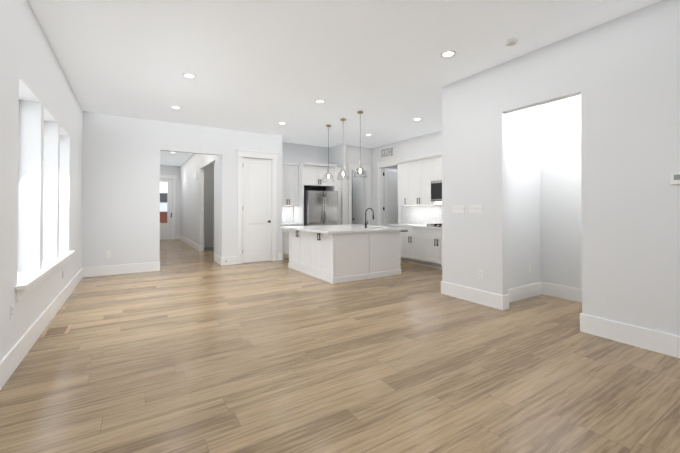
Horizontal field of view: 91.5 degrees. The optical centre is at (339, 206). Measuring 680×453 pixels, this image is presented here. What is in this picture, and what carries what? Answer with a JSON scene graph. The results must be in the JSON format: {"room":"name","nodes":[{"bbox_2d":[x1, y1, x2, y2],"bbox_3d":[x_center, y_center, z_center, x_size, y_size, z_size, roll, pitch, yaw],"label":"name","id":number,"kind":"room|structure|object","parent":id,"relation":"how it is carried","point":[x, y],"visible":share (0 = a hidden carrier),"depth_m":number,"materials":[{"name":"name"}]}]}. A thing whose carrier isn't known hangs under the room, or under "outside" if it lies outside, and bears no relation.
{"room":"empty living room","nodes":[
{"label":"empty living room","id":0,"kind":"room"},
{"bbox_2d":[0,0,82,360],"bbox_3d":[-2.078,-0.288,1.561,0.250,3.180,11.350,0,-1,-32],"label":"wall","id":1,"kind":"structure","parent":0,"point":[41,192],"depth_m":3.39,"materials":[{"name":"white paint"}]},
{"bbox_2d":[10,303,13,319],"bbox_3d":[-2.598,0.831,2.624,0.010,0.116,0.072,0,-1,-32],"label":"outlet","id":2,"kind":"object","parent":1,"relation":"attached to","point":[11,311],"visible":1,"depth_m":2.62,"materials":[{"name":"white plastic"}]},
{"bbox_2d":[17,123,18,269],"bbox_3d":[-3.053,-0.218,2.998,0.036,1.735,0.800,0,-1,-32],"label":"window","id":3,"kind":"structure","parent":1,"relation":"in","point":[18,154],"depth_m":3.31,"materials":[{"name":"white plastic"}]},
{"bbox_2d":[15,250,74,300],"bbox_3d":[-3.440,0.722,3.833,0.276,0.130,2.780,0,-1,-32],"label":"window sill","id":4,"kind":"structure","parent":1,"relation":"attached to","point":[28,281],"depth_m":3.29,"materials":[{"name":"white paint"}]},
{"bbox_2d":[0,235,679,389],"bbox_3d":[-1.069,1.256,6.812,7.050,0.185,19.200,0,-1,-32],"label":"baseboard","id":5,"kind":"structure","parent":1,"relation":"attached to","point":[636,336],"depth_m":4.24,"materials":[{"name":"white paint"}]},
{"bbox_2d":[160,165,179,234],"bbox_3d":[-7.545,-0.176,14.167,1.510,3.180,0.120,0,-1,-32],"label":"wall","id":6,"kind":"structure","parent":0,"point":[169,170],"depth_m":14.39,"materials":[{"name":"white paint"}]},
{"bbox_2d":[160,179,172,239],"bbox_3d":[-7.570,0.106,14.119,0.780,2.600,0.070,0,-1,-32],"label":"front door","id":7,"kind":"structure","parent":6,"relation":"in","point":[166,208],"depth_m":14.21,"materials":[{"name":"white paint"}]},
{"bbox_2d":[160,174,176,239],"bbox_3d":[-7.541,0.021,14.073,1.080,2.785,0.040,0,-1,-32],"label":"door frame","id":8,"kind":"structure","parent":6,"relation":"attached to","point":[173,177],"depth_m":14.31,"materials":[{"name":"white paint"}]},
{"bbox_2d":[82,111,281,266],"bbox_3d":[-3.339,-0.236,7.397,4.310,3.180,0.120,0,-1,-32],"label":"wall","id":9,"kind":"structure","parent":0,"point":[121,192],"depth_m":6.81,"materials":[{"name":"white paint"}]},
{"bbox_2d":[106,251,110,256],"bbox_3d":[-4.572,0.936,6.538,0.072,0.116,0.010,0,-1,-32],"label":"outlet","id":10,"kind":"object","parent":9,"relation":"attached to","point":[108,253],"visible":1,"depth_m":6.54,"materials":[{"name":"white plastic"}]},
{"bbox_2d":[242,158,270,262],"bbox_3d":[-2.036,0.085,8.147,0.736,2.536,0.087,0,-1,-32],"label":"closet door","id":11,"kind":"structure","parent":9,"relation":"in","point":[256,210],"depth_m":8.15,"materials":[{"name":"white paint"}]},
{"bbox_2d":[236,149,277,263],"bbox_3d":[-2.049,-0.002,8.180,1.040,2.725,0.160,0,-1,-32],"label":"door frame","id":12,"kind":"structure","parent":9,"relation":"attached to","point":[271,156],"depth_m":8.10,"materials":[{"name":"white paint"}]},
{"bbox_2d":[180,154,220,256],"bbox_3d":[-4.841,-0.203,11.159,0.120,3.180,7.850,0,-1,-32],"label":"wall","id":13,"kind":"structure","parent":0,"point":[191,205],"depth_m":10.72,"materials":[{"name":"white paint"}]},
{"bbox_2d":[204,164,213,247],"bbox_3d":[-4.502,-0.201,11.353,0.660,3.180,0.120,0,-1,-32],"label":"wall","id":14,"kind":"structure","parent":0,"point":[209,206],"depth_m":11.30,"materials":[{"name":"white paint"}]},
{"bbox_2d":[213,163,214,252],"bbox_3d":[-3.122,-0.220,9.150,0.660,3.180,0.120,0,-1,-32],"label":"wall","id":15,"kind":"structure","parent":0,"point":[214,163],"depth_m":8.98,"materials":[{"name":"white paint"}]},
{"bbox_2d":[282,142,371,224],"bbox_3d":[-0.520,-0.216,9.659,3.110,3.180,0.720,0,-1,-32],"label":"wall","id":16,"kind":"structure","parent":0,"point":[295,153],"depth_m":9.77,"materials":[{"name":"white paint"}]},
{"bbox_2d":[282,206,292,222],"bbox_3d":[-1.595,0.213,9.257,0.620,0.483,0.010,0,-1,-32],"label":"tile backsplash","id":17,"kind":"structure","parent":16,"relation":"attached to","point":[287,214],"depth_m":9.32,"materials":[{"name":"white tile"}]},
{"bbox_2d":[282,162,298,205],"bbox_3d":[-1.494,-0.609,9.104,0.620,1.173,0.387,0,-1,-32],"label":"upper cabinet","id":18,"kind":"object","parent":16,"relation":"attached to","point":[289,184],"visible":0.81,"depth_m":9.00,"materials":[{"name":"white paint"}]},
{"bbox_2d":[353,172,364,224],"bbox_3d":[0.586,0.153,10.431,0.105,2.440,0.590,0,-1,-32],"label":"pantry door","id":19,"kind":"structure","parent":16,"relation":"in","point":[358,200],"depth_m":10.38,"materials":[{"name":"white paint"}]},
{"bbox_2d":[348,164,371,224],"bbox_3d":[0.565,0.064,9.959,0.860,2.625,0.160,0,-1,-32],"label":"door frame","id":20,"kind":"structure","parent":16,"relation":"attached to","point":[351,167],"depth_m":10.07,"materials":[{"name":"white paint"}]},
{"bbox_2d":[329,143,345,224],"bbox_3d":[-0.223,-0.213,10.022,0.120,3.180,1.320,0,-1,-32],"label":"wall","id":21,"kind":"structure","parent":0,"point":[337,154],"depth_m":9.49,"materials":[{"name":"white paint"}]},
{"bbox_2d":[0,239,679,452],"bbox_3d":[-0.619,1.383,7.269,8.900,0.060,19.700,0,-1,-32],"label":"floor","id":22,"kind":"structure","parent":0,"point":[186,348],"depth_m":2.60,"materials":[{"name":"brown wood"}]},
{"bbox_2d":[39,324,71,338],"bbox_3d":[-3.002,1.315,3.511,0.220,0.008,0.340,0,-1,-32],"label":"floor vent","id":23,"kind":"object","parent":22,"relation":"in","point":[56,331],"visible":1,"depth_m":3.49,"materials":[{"name":"beige wood"}]},
{"bbox_2d":[282,223,302,258],"bbox_3d":[-1.429,0.911,8.987,0.620,0.915,0.631,0,-1,-32],"label":"base cabinet","id":24,"kind":"object","parent":22,"relation":"on","point":[285,242],"visible":0.21,"depth_m":8.69,"materials":[{"name":"white paint"}]},
{"bbox_2d":[293,162,340,225],"bbox_3d":[-0.640,0.090,9.447,1.190,2.565,0.702,0,-1,-32],"label":"tall cabinet","id":25,"kind":"object","parent":22,"relation":"on","point":[310,175],"visible":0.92,"depth_m":9.17,"materials":[{"name":"white paint"}]},
{"bbox_2d":[304,190,337,225],"bbox_3d":[-0.647,0.471,9.281,0.900,1.800,0.876,0,-1,-32],"label":"fridge","id":26,"kind":"object","parent":22,"relation":"on","point":[320,207],"visible":0.5,"depth_m":8.92,"materials":[{"name":"grey metal"}]},
{"bbox_2d":[285,228,401,283],"bbox_3d":[0.112,0.913,7.035,1.814,0.876,1.948,0,-1,-32],"label":"kitchen island","id":27,"kind":"object","parent":22,"relation":"on","point":[334,254],"depth_m":6.19,"materials":[{"name":"white paint"}]},
{"bbox_2d":[289,224,388,235],"bbox_3d":[-0.190,0.454,6.904,1.370,0.040,2.090,0,-1,-32],"label":"island countertop","id":28,"kind":"structure","parent":27,"relation":"on","point":[312,228],"depth_m":6.57,"materials":[{"name":"white stone"}]},
{"bbox_2d":[364,208,373,227],"bbox_3d":[0.628,0.230,6.935,0.244,0.410,0.104,0,-1,-32],"label":"faucet","id":29,"kind":"object","parent":28,"relation":"on","point":[366,223],"visible":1,"depth_m":6.90,"materials":[{"name":"black metal"}]},
{"bbox_2d":[401,228,419,264],"bbox_3d":[1.947,0.922,8.044,0.626,0.876,0.962,0,-1,-32],"label":"base cabinet","id":30,"kind":"object","parent":22,"relation":"on","point":[410,240],"depth_m":7.88,"materials":[{"name":"white paint"}]},
{"bbox_2d":[420,228,441,268],"bbox_3d":[2.372,0.916,7.366,0.626,0.876,0.882,0,-1,-32],"label":"base cabinet","id":31,"kind":"object","parent":22,"relation":"on","point":[421,244],"depth_m":7.36,"materials":[{"name":"white paint"}]},
{"bbox_2d":[392,224,441,227],"bbox_3d":[2.316,0.459,7.429,0.657,0.040,3.020,0,-1,-32],"label":"countertop","id":32,"kind":"structure","parent":31,"relation":"on","point":[393,225],"depth_m":7.89,"materials":[{"name":"white stone"}]},
{"bbox_2d":[427,224,441,226],"bbox_3d":[2.353,0.416,7.358,0.578,0.046,0.760,0,-1,-32],"label":"cooktop","id":33,"kind":"object","parent":32,"relation":"in","point":[437,225],"visible":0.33,"depth_m":7.40,"materials":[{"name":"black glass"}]},
{"bbox_2d":[28,0,660,165],"bbox_3d":[-0.619,-1.887,7.299,8.900,0.120,19.700,0,-1,-32],"label":"ceiling","id":34,"kind":"structure","parent":0,"point":[268,66],"depth_m":4.04,"materials":[{"name":"white paint"}]},
{"bbox_2d":[182,73,195,77],"bbox_3d":[-2.126,-1.848,4.670,0.171,0.005,0.174,0,-1,-32],"label":"recessed light","id":35,"kind":"object","parent":34,"relation":"in","point":[187,75],"depth_m":4.66,"materials":[{"name":"white plastic"}]},
{"bbox_2d":[323,125,333,182],"bbox_3d":[-0.258,-1.188,7.413,0.248,1.274,0.248,0,-1,-32],"label":"pendant light","id":36,"kind":"object","parent":34,"relation":"hanging from","point":[328,175],"visible":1,"depth_m":7.41,"materials":[{"name":"gold metal"}]},
{"bbox_2d":[337,118,348,180],"bbox_3d":[0.066,-1.193,6.896,0.248,1.274,0.248,0,-1,-32],"label":"pendant light","id":37,"kind":"object","parent":34,"relation":"hanging from","point":[342,171],"visible":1,"depth_m":6.87,"materials":[{"name":"gold metal"}]},
{"bbox_2d":[354,111,366,177],"bbox_3d":[0.390,-1.197,6.379,0.248,1.274,0.248,0,-1,-32],"label":"pendant light","id":38,"kind":"object","parent":34,"relation":"hanging from","point":[359,169],"visible":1,"depth_m":6.35,"materials":[{"name":"gold metal"}]},
{"bbox_2d":[440,50,455,57],"bbox_3d":[1.310,-1.854,4.019,0.176,0.005,0.171,0,-1,-32],"label":"recessed light","id":39,"kind":"object","parent":34,"relation":"in","point":[447,54],"depth_m":4.03,"materials":[{"name":"white plastic"}]},
{"bbox_2d":[504,37,517,45],"bbox_3d":[1.915,-1.837,3.705,0.144,0.042,0.144,0,-1,-32],"label":"smoke detector","id":40,"kind":"object","parent":34,"relation":"attached to","point":[512,41],"visible":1,"depth_m":3.67,"materials":[{"name":"white plastic"}]},
{"bbox_2d":[353,130,441,225],"bbox_3d":[1.953,-0.224,8.754,0.120,3.180,5.780,0,-1,-32],"label":"wall","id":41,"kind":"structure","parent":0,"point":[425,145],"depth_m":8.98,"materials":[{"name":"white paint"}]},
{"bbox_2d":[381,146,393,158],"bbox_3d":[1.357,-1.572,9.584,0.019,0.290,0.560,0,-1,-32],"label":"air vent","id":42,"kind":"object","parent":41,"relation":"in","point":[387,152],"visible":1,"depth_m":9.55,"materials":[{"name":"white plastic"}]},
{"bbox_2d":[376,158,401,225],"bbox_3d":[1.442,0.021,9.529,0.160,2.705,1.060,0,-1,-32],"label":"door frame","id":43,"kind":"structure","parent":41,"relation":"attached to","point":[382,165],"depth_m":9.85,"materials":[{"name":"white paint"}]},
{"bbox_2d":[384,168,397,225],"bbox_3d":[1.666,0.110,10.085,0.780,2.520,0.075,0,-1,-32],"label":"door","id":44,"kind":"structure","parent":41,"relation":"in","point":[391,196],"depth_m":10.01,"materials":[{"name":"white paint"}]},
{"bbox_2d":[395,161,402,204],"bbox_3d":[1.765,-0.603,8.611,0.347,1.135,0.410,0,-1,-32],"label":"upper cabinet","id":45,"kind":"object","parent":41,"relation":"attached to","point":[400,163],"depth_m":8.61,"materials":[{"name":"white paint"}]},
{"bbox_2d":[403,157,441,204],"bbox_3d":[2.050,-0.607,8.157,0.347,1.135,0.901,0,-1,-32],"label":"upper cabinet","id":46,"kind":"object","parent":41,"relation":"attached to","point":[417,176],"depth_m":8.07,"materials":[{"name":"white paint"}]},
{"bbox_2d":[407,205,441,224],"bbox_3d":[2.592,0.198,7.604,0.009,0.483,3.020,0,-1,-32],"label":"tile backsplash","id":47,"kind":"structure","parent":41,"relation":"attached to","point":[415,213],"depth_m":8.34,"materials":[{"name":"white tile"}]},
{"bbox_2d":[431,153,441,180],"bbox_3d":[2.491,-0.889,7.456,0.347,0.585,0.760,0,-1,-32],"label":"upper cabinet","id":48,"kind":"object","parent":41,"relation":"attached to","point":[436,162],"depth_m":7.58,"materials":[{"name":"white paint"}]},
{"bbox_2d":[431,180,441,201],"bbox_3d":[2.446,-0.355,7.424,0.450,0.475,0.754,0,-1,-32],"label":"microwave","id":49,"kind":"object","parent":48,"relation":"attached to","point":[436,191],"visible":0.19,"depth_m":7.50,"materials":[{"name":"silver metal"}]},
{"bbox_2d":[442,68,540,292],"bbox_3d":[2.773,-0.254,5.373,2.320,3.180,0.820,0,-1,-32],"label":"wall block","id":50,"kind":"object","parent":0,"point":[466,173],"visible":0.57,"depth_m":4.78,"materials":[{"name":"white paint"}]},
{"bbox_2d":[453,205,464,212],"bbox_3d":[1.737,0.033,4.824,0.016,0.104,0.192,0,-1,-32],"label":"switch plate","id":51,"kind":"object","parent":50,"relation":"attached to","point":[458,208],"visible":1,"depth_m":4.82,"materials":[{"name":"white plastic"}]},
{"bbox_2d":[469,205,482,212],"bbox_3d":[1.886,0.031,4.586,0.016,0.099,0.205,0,-1,-32],"label":"switch plate","id":52,"kind":"object","parent":50,"relation":"attached to","point":[475,208],"visible":1,"depth_m":4.58,"materials":[{"name":"white plastic"}]},
{"bbox_2d":[478,269,482,278],"bbox_3d":[1.919,0.918,4.533,0.010,0.116,0.072,0,-1,-32],"label":"outlet","id":53,"kind":"object","parent":50,"relation":"attached to","point":[480,273],"visible":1,"depth_m":4.53,"materials":[{"name":"white plastic"}]},
{"bbox_2d":[540,95,581,288],"bbox_3d":[3.689,-0.265,4.213,0.120,3.180,2.120,0,-1,-32],"label":"wall","id":54,"kind":"structure","parent":0,"point":[561,203],"depth_m":4.81,"materials":[{"name":"white paint"}]},
{"bbox_2d":[490,0,679,335],"bbox_3d":[3.630,-0.285,1.934,0.120,3.180,5.920,0,-1,-32],"label":"wall","id":55,"kind":"structure","parent":0,"point":[620,75],"depth_m":3.24,"materials":[{"name":"white paint"}]},
{"bbox_2d":[670,173,679,184],"bbox_3d":[2.958,-0.247,2.869,0.026,0.100,0.140,0,-1,-32],"label":"thermostat","id":56,"kind":"object","parent":55,"relation":"attached to","point":[674,178],"visible":1,"depth_m":2.90,"materials":[{"name":"white plastic"}]}
]}

